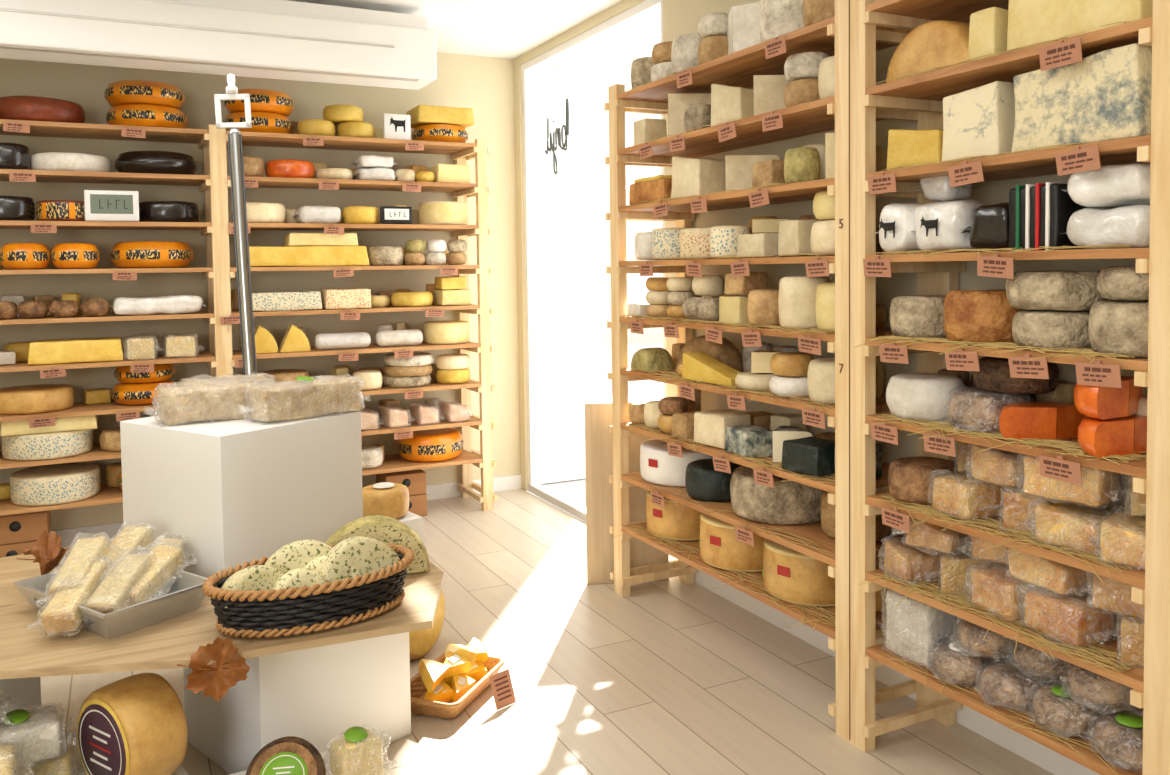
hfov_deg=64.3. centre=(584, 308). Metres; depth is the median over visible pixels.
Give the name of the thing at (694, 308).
log
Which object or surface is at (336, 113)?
cheese wheel
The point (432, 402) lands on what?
cheese wheel
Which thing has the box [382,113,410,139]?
sign
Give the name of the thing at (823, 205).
cheese wheel
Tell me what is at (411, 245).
cheese wheel
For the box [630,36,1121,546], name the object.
price tags
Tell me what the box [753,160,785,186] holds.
cheese block
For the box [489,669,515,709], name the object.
card
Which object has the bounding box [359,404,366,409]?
cheese wheel
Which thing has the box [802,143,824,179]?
cheese wheel
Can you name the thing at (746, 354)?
cheese wheel
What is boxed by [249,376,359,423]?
cheese
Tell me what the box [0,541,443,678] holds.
wooden tabletop
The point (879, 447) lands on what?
cheese block
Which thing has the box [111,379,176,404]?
cheese wheel
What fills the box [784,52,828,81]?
cheese wheel
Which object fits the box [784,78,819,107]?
cheese wheel
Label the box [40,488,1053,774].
floor
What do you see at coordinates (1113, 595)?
cheese
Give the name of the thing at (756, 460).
bedding
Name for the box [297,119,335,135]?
cheese wheel
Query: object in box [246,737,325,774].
cheese wheel
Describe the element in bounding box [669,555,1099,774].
baseboard
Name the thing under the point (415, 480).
cardboard box
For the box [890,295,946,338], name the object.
cheese wheel
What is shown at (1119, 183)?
cheese
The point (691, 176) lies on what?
cheese block
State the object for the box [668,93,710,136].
cheese wedge
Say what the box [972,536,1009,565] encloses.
cheese
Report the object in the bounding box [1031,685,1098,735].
cheese wheel
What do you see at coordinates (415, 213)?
cheese wheel
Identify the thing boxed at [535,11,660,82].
canopy
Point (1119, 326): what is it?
cheese wheel
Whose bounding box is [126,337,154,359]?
cheese
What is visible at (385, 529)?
wheel
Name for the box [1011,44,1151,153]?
cheese block
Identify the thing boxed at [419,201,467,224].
cheese wheel
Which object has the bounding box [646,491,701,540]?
cheese wheel
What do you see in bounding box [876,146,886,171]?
cheese wheel
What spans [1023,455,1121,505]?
cheese
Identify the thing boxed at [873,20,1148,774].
shelves
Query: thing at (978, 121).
cheese block
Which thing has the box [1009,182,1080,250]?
package
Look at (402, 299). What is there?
cheese wheel
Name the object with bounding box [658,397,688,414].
cheese wheel
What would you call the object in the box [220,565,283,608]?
cheese slice
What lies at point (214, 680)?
dried leaf
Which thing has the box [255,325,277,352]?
cheese wedge
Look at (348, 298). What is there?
cheese block
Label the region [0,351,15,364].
cheese block
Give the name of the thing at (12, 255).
cheese wheel
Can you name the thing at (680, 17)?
wall
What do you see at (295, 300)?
cheese block
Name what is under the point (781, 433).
cheese wedge
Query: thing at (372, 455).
cheese wheel
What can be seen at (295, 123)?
cheese block
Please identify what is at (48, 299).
cheese block
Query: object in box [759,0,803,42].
cheese wheel
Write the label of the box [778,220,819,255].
cheese block
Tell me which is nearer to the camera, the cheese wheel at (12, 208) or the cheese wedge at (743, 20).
the cheese wedge at (743, 20)
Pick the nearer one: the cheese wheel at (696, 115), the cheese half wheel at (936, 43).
the cheese half wheel at (936, 43)
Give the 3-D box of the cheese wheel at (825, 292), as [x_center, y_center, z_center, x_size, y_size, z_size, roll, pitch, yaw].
[0.887,-0.006,3.233,0.167,0.173,0.169,-2,3,-27]
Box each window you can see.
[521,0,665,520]
[602,50,662,343]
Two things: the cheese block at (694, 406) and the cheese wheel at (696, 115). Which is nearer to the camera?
the cheese wheel at (696, 115)
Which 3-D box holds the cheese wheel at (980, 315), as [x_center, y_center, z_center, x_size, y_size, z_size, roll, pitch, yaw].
[1.177,0.023,2.725,0.240,0.154,0.239,-2,3,-27]
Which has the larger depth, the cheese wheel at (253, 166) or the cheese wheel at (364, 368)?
the cheese wheel at (364, 368)
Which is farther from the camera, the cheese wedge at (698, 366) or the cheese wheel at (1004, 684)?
the cheese wedge at (698, 366)
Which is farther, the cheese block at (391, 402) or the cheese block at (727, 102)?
the cheese block at (391, 402)
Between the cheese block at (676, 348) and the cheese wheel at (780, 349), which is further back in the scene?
the cheese block at (676, 348)
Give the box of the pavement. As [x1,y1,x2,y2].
[527,344,663,521]
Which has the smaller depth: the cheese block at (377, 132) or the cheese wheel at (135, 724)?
the cheese wheel at (135, 724)
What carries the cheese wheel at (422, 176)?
on the shelving unit at (215, 183)
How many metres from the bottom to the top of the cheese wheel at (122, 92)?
0.131 m
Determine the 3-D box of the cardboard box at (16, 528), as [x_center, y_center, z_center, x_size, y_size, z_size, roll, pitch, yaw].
[-3.140,1.185,5.151,0.300,0.152,0.301,-2,3,-27]
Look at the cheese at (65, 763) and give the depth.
2.59 m
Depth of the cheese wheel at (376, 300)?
5.94 m
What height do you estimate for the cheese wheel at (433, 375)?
0.105 m
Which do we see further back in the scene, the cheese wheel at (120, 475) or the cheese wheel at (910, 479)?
the cheese wheel at (120, 475)
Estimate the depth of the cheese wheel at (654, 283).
4.22 m
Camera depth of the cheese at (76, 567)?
2.83 m
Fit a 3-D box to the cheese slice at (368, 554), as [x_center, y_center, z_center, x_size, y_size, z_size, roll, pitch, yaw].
[-0.707,0.785,2.892,0.281,0.152,0.126,-3,3,-35]
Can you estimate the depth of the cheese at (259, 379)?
3.54 m
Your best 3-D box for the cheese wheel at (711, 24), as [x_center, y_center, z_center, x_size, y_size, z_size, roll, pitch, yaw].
[0.546,-1.169,3.857,0.147,0.092,0.147,-2,3,-27]
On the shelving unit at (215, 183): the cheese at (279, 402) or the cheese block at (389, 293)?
the cheese block at (389, 293)
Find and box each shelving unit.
[0,119,497,515]
[604,0,1169,774]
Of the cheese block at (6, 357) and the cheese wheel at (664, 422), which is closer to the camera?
the cheese wheel at (664, 422)
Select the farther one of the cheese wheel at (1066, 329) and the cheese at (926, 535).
the cheese at (926, 535)
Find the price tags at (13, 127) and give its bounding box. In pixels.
[3,122,457,442]
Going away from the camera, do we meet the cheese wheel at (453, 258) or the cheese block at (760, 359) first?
the cheese block at (760, 359)
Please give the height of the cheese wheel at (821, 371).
0.153 m
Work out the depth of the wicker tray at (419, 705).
3.39 m
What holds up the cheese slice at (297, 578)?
in the woven basket
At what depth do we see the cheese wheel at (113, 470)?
5.43 m
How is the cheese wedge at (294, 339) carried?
on the shelving unit at (215, 183)
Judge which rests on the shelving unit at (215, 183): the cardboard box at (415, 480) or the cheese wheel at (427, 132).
the cheese wheel at (427, 132)
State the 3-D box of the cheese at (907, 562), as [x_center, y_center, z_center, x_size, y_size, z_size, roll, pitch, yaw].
[1.057,0.808,2.979,0.197,0.130,0.240,-1,3,-16]
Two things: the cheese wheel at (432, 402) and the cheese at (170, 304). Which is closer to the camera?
the cheese at (170, 304)
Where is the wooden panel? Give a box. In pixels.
[584,401,668,583]
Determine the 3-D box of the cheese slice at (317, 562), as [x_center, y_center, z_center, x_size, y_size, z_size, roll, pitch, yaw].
[-0.776,0.806,2.842,0.204,0.114,0.092,-1,3,-15]
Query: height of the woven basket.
0.144 m
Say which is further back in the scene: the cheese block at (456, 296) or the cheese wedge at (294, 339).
the cheese block at (456, 296)
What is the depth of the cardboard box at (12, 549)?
5.02 m
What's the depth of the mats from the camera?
2.56 m
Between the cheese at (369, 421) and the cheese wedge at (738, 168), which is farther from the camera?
the cheese at (369, 421)
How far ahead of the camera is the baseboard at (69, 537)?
6.47 m
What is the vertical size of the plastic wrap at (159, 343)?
0.093 m
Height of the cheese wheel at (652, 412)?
0.123 m
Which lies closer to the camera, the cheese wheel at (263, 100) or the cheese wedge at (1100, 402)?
the cheese wedge at (1100, 402)
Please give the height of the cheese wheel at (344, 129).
0.102 m
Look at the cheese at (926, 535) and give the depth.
2.85 m
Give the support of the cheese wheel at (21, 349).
on the shelving unit at (215, 183)
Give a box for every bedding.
[609,315,834,629]
[623,56,833,555]
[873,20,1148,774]
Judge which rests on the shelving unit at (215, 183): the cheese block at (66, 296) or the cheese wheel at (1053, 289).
the cheese block at (66, 296)
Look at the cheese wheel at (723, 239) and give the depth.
3.73 m
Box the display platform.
[73,748,383,774]
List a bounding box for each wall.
[0,52,519,530]
[514,0,1148,644]
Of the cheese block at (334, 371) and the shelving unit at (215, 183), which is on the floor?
the shelving unit at (215, 183)
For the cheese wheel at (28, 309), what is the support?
on the shelving unit at (215, 183)
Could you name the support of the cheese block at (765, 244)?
on the shelving unit at (858, 29)
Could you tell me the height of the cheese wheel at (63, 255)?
0.141 m
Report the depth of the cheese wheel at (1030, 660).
2.56 m
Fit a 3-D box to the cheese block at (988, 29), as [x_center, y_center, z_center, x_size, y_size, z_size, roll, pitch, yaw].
[1.174,-0.763,2.632,0.159,0.143,0.091,-2,3,-27]
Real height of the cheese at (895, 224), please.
0.154 m
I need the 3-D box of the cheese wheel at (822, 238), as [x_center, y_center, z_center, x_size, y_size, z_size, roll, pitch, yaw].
[0.880,-0.247,3.253,0.178,0.122,0.178,-2,3,-27]
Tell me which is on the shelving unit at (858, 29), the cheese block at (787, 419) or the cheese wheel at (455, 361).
the cheese block at (787, 419)
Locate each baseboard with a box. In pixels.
[49,474,520,546]
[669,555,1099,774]
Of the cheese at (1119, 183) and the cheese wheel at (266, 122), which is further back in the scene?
the cheese wheel at (266, 122)
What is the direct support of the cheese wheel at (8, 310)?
on the shelving unit at (215, 183)
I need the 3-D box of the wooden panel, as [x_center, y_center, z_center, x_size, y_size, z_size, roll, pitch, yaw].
[0.213,0.932,4.714,0.420,0.920,0.022,-1,3,-7]
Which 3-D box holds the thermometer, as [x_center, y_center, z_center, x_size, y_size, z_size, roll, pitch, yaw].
[-2.622,-0.569,5.154,0.270,0.170,0.034,-2,3,-27]
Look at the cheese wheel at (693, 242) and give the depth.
3.92 m
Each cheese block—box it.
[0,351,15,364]
[0,415,97,435]
[2,295,24,316]
[29,337,122,364]
[32,295,53,315]
[61,293,80,316]
[83,388,110,404]
[249,246,368,266]
[252,291,321,311]
[284,233,357,246]
[291,121,298,133]
[312,162,326,178]
[320,288,371,308]
[330,367,347,376]
[370,444,383,459]
[374,129,380,137]
[379,398,399,408]
[380,291,394,305]
[395,321,405,329]
[404,165,426,171]
[407,104,474,127]
[426,284,439,303]
[430,164,469,182]
[433,289,470,305]
[434,277,465,289]
[627,303,650,315]
[629,178,671,204]
[633,118,666,145]
[634,174,671,182]
[671,156,724,197]
[672,344,684,366]
[672,412,698,439]
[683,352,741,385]
[686,389,700,412]
[694,410,749,448]
[711,84,753,125]
[718,296,747,323]
[725,272,767,295]
[725,425,771,456]
[737,233,797,257]
[743,410,777,429]
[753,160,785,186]
[770,413,805,430]
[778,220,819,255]
[782,436,834,478]
[876,443,882,477]
[886,129,942,169]
[942,81,1014,162]
[969,8,1008,59]
[1006,0,1152,49]
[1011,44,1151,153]
[1037,381,1074,402]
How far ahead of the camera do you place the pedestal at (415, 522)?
4.21 m
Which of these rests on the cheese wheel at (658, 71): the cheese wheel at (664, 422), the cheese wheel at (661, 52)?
the cheese wheel at (661, 52)
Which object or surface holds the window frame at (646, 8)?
in the wall at (680, 17)
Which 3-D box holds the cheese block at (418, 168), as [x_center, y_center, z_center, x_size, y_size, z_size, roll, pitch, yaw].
[-1.130,-0.885,6.215,0.120,0.136,0.121,-3,3,-42]
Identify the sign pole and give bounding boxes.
[214,74,256,375]
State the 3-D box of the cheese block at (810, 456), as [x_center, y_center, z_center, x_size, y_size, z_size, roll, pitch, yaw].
[0.828,0.536,3.368,0.152,0.115,0.182,-2,3,-32]
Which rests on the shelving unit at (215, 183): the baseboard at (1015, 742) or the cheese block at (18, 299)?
the cheese block at (18, 299)
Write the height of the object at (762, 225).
0.051 m
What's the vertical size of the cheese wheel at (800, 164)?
0.131 m
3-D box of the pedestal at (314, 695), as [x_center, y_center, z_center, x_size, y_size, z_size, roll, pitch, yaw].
[-0.988,1.210,3.187,0.547,0.528,0.547,2,3,43]
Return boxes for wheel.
[0,96,84,122]
[0,143,30,169]
[0,196,34,220]
[0,243,50,268]
[0,302,17,318]
[0,384,73,414]
[0,483,10,499]
[2,430,92,460]
[4,341,31,361]
[10,462,100,505]
[18,301,48,317]
[30,152,111,171]
[36,200,84,220]
[49,300,79,316]
[51,243,99,268]
[77,673,187,774]
[80,299,110,315]
[100,427,120,451]
[104,80,184,108]
[106,104,187,127]
[106,462,121,486]
[110,241,192,267]
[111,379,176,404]
[114,364,174,382]
[115,151,197,174]
[118,469,121,489]
[138,201,199,221]
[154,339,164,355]
[179,378,197,384]
[223,111,292,133]
[224,89,293,116]
[231,289,238,310]
[243,156,264,176]
[246,203,285,222]
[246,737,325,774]
[259,369,309,383]
[266,159,314,177]
[284,209,296,222]
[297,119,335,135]
[315,168,352,179]
[318,376,345,379]
[322,104,363,124]
[324,516,429,573]
[334,365,349,377]
[337,121,373,137]
[342,206,378,223]
[352,370,381,389]
[358,367,383,376]
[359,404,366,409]
[361,445,382,468]
[362,482,408,518]
[368,246,403,265]
[370,295,389,306]
[377,324,392,331]
[382,374,430,387]
[383,364,432,376]
[384,352,433,366]
[391,292,432,306]
[395,169,414,181]
[395,289,410,291]
[397,428,463,461]
[402,247,409,265]
[404,252,424,264]
[406,240,425,251]
[409,588,444,659]
[412,124,467,142]
[412,210,418,223]
[415,171,434,181]
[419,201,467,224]
[423,320,468,343]
[425,252,445,264]
[425,398,440,414]
[427,240,446,251]
[429,364,438,380]
[436,353,469,369]
[436,368,470,383]
[446,252,466,264]
[447,240,466,251]
[629,402,645,424]
[631,56,654,88]
[631,347,673,371]
[634,232,651,260]
[640,439,712,486]
[644,400,661,428]
[646,277,668,290]
[646,291,670,303]
[646,304,670,316]
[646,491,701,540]
[650,61,672,81]
[651,228,686,259]
[652,40,672,64]
[657,414,671,432]
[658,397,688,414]
[667,277,692,290]
[667,291,695,304]
[667,305,686,318]
[671,33,702,73]
[676,336,742,371]
[677,363,682,376]
[679,228,726,258]
[684,103,710,132]
[686,459,741,501]
[692,275,723,295]
[698,36,732,64]
[699,12,727,38]
[699,513,764,571]
[710,225,749,257]
[730,466,823,524]
[735,371,773,390]
[742,343,771,371]
[748,289,780,325]
[749,216,779,257]
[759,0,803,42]
[763,538,834,606]
[769,375,808,396]
[770,352,813,376]
[772,346,799,352]
[778,276,828,329]
[783,147,819,183]
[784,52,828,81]
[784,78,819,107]
[799,214,832,256]
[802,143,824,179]
[803,0,834,26]
[808,357,834,404]
[810,220,834,255]
[813,191,834,220]
[814,432,834,440]
[816,282,834,331]
[818,55,834,98]
[821,491,889,541]
[875,568,887,613]
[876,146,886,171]
[876,303,886,327]
[876,356,882,397]
[886,20,969,82]
[886,373,965,421]
[888,457,959,505]
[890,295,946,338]
[932,642,988,685]
[937,369,969,390]
[943,289,1028,343]
[948,390,1027,433]
[957,619,1014,657]
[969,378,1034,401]
[971,357,1059,393]
[981,662,1041,708]
[987,651,1015,663]
[1006,270,1106,309]
[1012,309,1090,349]
[1013,641,1070,678]
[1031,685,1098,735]
[1039,677,1066,686]
[1066,664,1132,708]
[1088,300,1148,357]
[1094,713,1142,768]
[1096,266,1148,299]
[1135,396,1146,415]
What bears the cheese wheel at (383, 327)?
on the shelving unit at (215, 183)
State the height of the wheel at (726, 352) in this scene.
0.174 m
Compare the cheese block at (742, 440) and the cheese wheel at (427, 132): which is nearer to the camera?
the cheese block at (742, 440)
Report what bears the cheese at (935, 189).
on the cheese at (941, 224)
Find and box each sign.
[380,206,411,223]
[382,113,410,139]
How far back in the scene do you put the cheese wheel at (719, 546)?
3.80 m
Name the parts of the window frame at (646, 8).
glass lettering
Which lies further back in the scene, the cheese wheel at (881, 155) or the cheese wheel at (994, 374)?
the cheese wheel at (881, 155)
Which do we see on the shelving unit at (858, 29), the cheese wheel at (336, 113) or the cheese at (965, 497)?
the cheese at (965, 497)
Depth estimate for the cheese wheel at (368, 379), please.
5.82 m
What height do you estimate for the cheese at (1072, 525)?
0.135 m
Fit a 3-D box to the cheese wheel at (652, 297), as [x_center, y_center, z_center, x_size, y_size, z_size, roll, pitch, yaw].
[0.350,-0.052,4.282,0.141,0.063,0.139,-2,3,-27]
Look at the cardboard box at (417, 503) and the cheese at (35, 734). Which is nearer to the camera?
the cheese at (35, 734)
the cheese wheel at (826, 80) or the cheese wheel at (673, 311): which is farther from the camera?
the cheese wheel at (673, 311)
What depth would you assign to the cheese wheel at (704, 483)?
3.93 m
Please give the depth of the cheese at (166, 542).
3.10 m
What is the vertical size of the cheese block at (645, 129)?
0.132 m
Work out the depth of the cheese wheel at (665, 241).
4.13 m
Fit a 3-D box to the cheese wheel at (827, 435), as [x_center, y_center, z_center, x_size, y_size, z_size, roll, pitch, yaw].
[0.953,0.534,3.633,0.132,0.087,0.131,-2,3,-27]
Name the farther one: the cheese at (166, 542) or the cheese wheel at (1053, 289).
the cheese at (166, 542)
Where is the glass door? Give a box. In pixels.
[535,39,605,483]
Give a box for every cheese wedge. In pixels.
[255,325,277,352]
[278,324,310,351]
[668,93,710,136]
[725,155,779,191]
[727,1,760,53]
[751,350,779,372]
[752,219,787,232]
[753,75,788,115]
[772,425,811,462]
[825,133,834,178]
[958,441,974,471]
[999,402,1085,440]
[1003,486,1049,530]
[1074,375,1142,418]
[1078,414,1146,458]
[1129,475,1145,514]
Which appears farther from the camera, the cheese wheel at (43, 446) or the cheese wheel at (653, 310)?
the cheese wheel at (43, 446)
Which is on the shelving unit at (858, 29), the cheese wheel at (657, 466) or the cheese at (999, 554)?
the cheese wheel at (657, 466)
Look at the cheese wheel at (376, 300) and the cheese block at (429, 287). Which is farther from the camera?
the cheese block at (429, 287)
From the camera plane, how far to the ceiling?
5.57 m
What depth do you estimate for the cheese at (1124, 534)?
2.28 m
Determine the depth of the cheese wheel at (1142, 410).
2.38 m
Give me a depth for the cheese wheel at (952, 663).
2.75 m
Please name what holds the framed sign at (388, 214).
on the shelving unit at (215, 183)
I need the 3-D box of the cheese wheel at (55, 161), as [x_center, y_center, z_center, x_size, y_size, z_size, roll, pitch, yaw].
[-2.886,-0.804,5.221,0.408,0.104,0.409,-2,3,-27]
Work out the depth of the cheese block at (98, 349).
5.11 m
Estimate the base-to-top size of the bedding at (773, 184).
1.846 m
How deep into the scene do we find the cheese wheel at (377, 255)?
5.85 m
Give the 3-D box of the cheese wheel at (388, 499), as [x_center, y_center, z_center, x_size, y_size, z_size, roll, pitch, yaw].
[-0.917,0.873,4.241,0.227,0.144,0.226,-2,3,-27]
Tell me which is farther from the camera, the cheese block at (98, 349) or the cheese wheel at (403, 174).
the cheese wheel at (403, 174)
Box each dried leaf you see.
[16,530,70,574]
[177,637,249,701]
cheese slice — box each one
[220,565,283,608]
[263,539,330,574]
[272,568,326,594]
[304,554,362,579]
[319,537,400,585]
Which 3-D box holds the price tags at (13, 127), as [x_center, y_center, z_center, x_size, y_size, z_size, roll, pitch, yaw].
[-1.928,-0.084,5.465,2.480,1.877,0.011,-2,3,-27]
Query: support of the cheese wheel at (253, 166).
on the shelving unit at (215, 183)
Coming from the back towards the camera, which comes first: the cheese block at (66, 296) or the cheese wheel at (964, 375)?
the cheese block at (66, 296)
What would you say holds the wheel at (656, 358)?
on the shelving unit at (858, 29)
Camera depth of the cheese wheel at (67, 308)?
5.07 m
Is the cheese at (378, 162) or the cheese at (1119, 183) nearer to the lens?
the cheese at (1119, 183)
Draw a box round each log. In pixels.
[314,332,370,349]
[375,329,422,346]
[682,297,718,320]
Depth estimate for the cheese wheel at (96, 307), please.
5.14 m
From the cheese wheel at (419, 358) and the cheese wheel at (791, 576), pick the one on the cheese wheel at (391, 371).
the cheese wheel at (419, 358)
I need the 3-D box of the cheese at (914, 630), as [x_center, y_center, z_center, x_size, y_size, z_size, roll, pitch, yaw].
[1.090,1.003,2.968,0.226,0.236,0.289,-2,3,-27]
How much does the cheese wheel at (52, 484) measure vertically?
0.151 m
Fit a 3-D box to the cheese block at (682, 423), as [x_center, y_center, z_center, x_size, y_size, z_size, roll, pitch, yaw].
[0.469,0.514,4.082,0.141,0.102,0.120,-2,3,-27]
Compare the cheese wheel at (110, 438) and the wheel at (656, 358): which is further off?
the cheese wheel at (110, 438)
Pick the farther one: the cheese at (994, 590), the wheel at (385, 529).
the wheel at (385, 529)
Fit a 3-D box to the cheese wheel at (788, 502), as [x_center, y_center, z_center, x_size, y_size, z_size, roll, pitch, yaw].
[0.790,0.739,3.748,0.407,0.174,0.405,-2,3,-27]
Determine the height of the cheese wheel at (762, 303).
0.143 m
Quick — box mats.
[853,334,1146,676]
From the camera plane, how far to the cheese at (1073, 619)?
2.44 m
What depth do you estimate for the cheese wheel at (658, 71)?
4.14 m
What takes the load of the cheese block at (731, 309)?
on the shelving unit at (858, 29)
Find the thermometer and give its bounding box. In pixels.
[84,190,138,221]
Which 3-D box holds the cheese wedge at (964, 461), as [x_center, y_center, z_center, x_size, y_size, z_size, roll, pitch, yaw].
[1.228,0.432,2.878,0.170,0.134,0.180,0,3,17]
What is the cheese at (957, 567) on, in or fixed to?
on the shelving unit at (858, 29)
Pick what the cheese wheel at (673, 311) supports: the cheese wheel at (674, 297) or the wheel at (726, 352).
the cheese wheel at (674, 297)
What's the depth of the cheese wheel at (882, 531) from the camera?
3.37 m
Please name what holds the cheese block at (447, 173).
on the shelving unit at (215, 183)
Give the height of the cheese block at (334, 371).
0.133 m
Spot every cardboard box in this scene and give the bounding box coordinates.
[0,510,50,544]
[0,540,36,557]
[376,469,425,494]
[409,494,426,515]
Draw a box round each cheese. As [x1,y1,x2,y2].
[0,705,62,766]
[0,744,16,774]
[16,739,76,774]
[41,560,106,633]
[48,536,108,598]
[85,553,150,613]
[102,526,151,577]
[110,295,205,315]
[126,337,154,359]
[129,545,182,605]
[144,538,182,555]
[156,381,257,423]
[164,335,196,357]
[185,375,270,384]
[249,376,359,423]
[292,205,343,223]
[331,726,382,774]
[351,155,396,168]
[353,168,397,180]
[358,409,377,430]
[379,406,408,427]
[409,404,438,424]
[439,401,467,422]
[873,205,921,253]
[883,538,942,581]
[886,589,961,668]
[907,517,971,553]
[913,198,988,252]
[916,176,979,201]
[933,471,1005,519]
[941,551,989,594]
[962,204,1008,251]
[970,445,1028,486]
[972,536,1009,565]
[972,565,1038,619]
[1008,547,1092,594]
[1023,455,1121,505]
[1024,587,1115,646]
[1035,499,1112,552]
[1059,204,1149,248]
[1063,160,1150,208]
[1092,573,1144,619]
[1101,511,1145,569]
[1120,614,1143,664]
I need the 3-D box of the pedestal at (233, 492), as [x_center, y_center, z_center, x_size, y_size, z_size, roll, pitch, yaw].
[-1.259,0.651,3.445,0.600,0.509,0.600,1,3,34]
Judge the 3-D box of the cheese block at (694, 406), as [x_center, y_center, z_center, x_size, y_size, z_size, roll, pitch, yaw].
[0.503,0.463,4.435,0.083,0.170,0.082,-2,3,-20]
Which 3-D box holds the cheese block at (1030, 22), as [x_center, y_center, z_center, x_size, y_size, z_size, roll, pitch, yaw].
[1.339,-0.771,2.412,0.261,0.176,0.385,-2,3,-27]
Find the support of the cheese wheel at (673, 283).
on the cheese wheel at (674, 297)
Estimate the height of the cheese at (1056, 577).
0.129 m
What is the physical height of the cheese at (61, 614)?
0.165 m
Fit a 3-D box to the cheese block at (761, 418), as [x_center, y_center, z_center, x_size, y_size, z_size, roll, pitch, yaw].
[0.756,0.507,4.019,0.128,0.116,0.126,-2,3,-22]
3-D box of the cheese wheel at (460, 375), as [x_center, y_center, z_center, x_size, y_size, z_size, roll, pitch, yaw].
[-0.875,0.445,6.182,0.227,0.093,0.229,-2,3,-27]
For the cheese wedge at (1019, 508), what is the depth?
2.59 m
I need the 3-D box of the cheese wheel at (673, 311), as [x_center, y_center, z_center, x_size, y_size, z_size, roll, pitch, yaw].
[0.432,0.015,4.169,0.128,0.062,0.126,-2,3,-27]
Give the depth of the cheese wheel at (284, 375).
5.66 m
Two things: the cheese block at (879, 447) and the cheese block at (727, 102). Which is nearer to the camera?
the cheese block at (879, 447)
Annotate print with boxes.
[879,218,894,237]
[920,217,937,236]
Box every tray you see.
[14,569,207,638]
[410,652,504,718]
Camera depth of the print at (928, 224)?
2.75 m
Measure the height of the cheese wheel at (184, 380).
0.119 m
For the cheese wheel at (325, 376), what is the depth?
5.78 m
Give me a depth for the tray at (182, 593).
2.78 m
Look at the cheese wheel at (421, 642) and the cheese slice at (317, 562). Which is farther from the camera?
the cheese wheel at (421, 642)
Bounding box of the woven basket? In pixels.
[202,543,414,637]
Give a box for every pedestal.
[0,677,41,717]
[120,411,362,577]
[183,632,410,773]
[397,511,423,543]
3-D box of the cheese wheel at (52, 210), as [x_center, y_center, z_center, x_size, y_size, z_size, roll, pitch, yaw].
[-2.881,-0.536,5.161,0.284,0.111,0.283,-2,3,-27]
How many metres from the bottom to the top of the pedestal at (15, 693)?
0.528 m
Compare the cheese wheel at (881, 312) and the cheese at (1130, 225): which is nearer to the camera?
the cheese at (1130, 225)
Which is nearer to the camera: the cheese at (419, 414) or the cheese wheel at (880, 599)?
the cheese wheel at (880, 599)
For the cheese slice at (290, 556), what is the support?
in the woven basket
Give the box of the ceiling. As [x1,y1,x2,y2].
[288,0,621,58]
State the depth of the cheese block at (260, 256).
5.62 m
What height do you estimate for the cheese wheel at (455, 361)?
0.093 m
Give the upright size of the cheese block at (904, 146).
0.133 m
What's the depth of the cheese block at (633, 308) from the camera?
4.37 m
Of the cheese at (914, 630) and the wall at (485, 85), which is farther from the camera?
the wall at (485, 85)
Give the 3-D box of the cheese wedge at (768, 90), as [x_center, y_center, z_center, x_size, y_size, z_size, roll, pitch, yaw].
[0.769,-0.813,3.652,0.254,0.162,0.232,-1,3,1]
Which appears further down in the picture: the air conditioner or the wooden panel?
the wooden panel
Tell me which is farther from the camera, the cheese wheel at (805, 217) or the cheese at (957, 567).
the cheese wheel at (805, 217)
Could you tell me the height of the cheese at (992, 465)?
0.123 m
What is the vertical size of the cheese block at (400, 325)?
0.143 m
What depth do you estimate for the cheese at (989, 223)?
2.59 m
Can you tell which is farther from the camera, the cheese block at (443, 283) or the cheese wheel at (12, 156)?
the cheese block at (443, 283)
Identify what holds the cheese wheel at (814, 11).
on the shelving unit at (858, 29)
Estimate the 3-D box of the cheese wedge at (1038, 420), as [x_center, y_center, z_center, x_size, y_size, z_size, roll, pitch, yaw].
[1.262,0.310,2.579,0.269,0.092,0.144,-1,3,-9]
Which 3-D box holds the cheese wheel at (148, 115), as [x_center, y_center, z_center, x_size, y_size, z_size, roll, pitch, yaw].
[-2.533,-1.091,5.388,0.430,0.131,0.430,-2,3,-27]
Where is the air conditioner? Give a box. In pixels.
[0,0,436,89]
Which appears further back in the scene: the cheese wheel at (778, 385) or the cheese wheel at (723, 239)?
the cheese wheel at (723, 239)
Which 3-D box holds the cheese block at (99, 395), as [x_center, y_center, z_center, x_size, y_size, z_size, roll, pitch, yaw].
[-2.851,0.510,5.431,0.136,0.077,0.132,-3,3,-36]
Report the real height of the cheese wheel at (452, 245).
0.081 m
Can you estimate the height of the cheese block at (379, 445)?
0.103 m
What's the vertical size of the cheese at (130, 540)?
0.176 m
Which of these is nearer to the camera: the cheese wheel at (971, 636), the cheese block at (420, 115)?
the cheese wheel at (971, 636)
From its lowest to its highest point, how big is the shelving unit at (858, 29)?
2.620 m

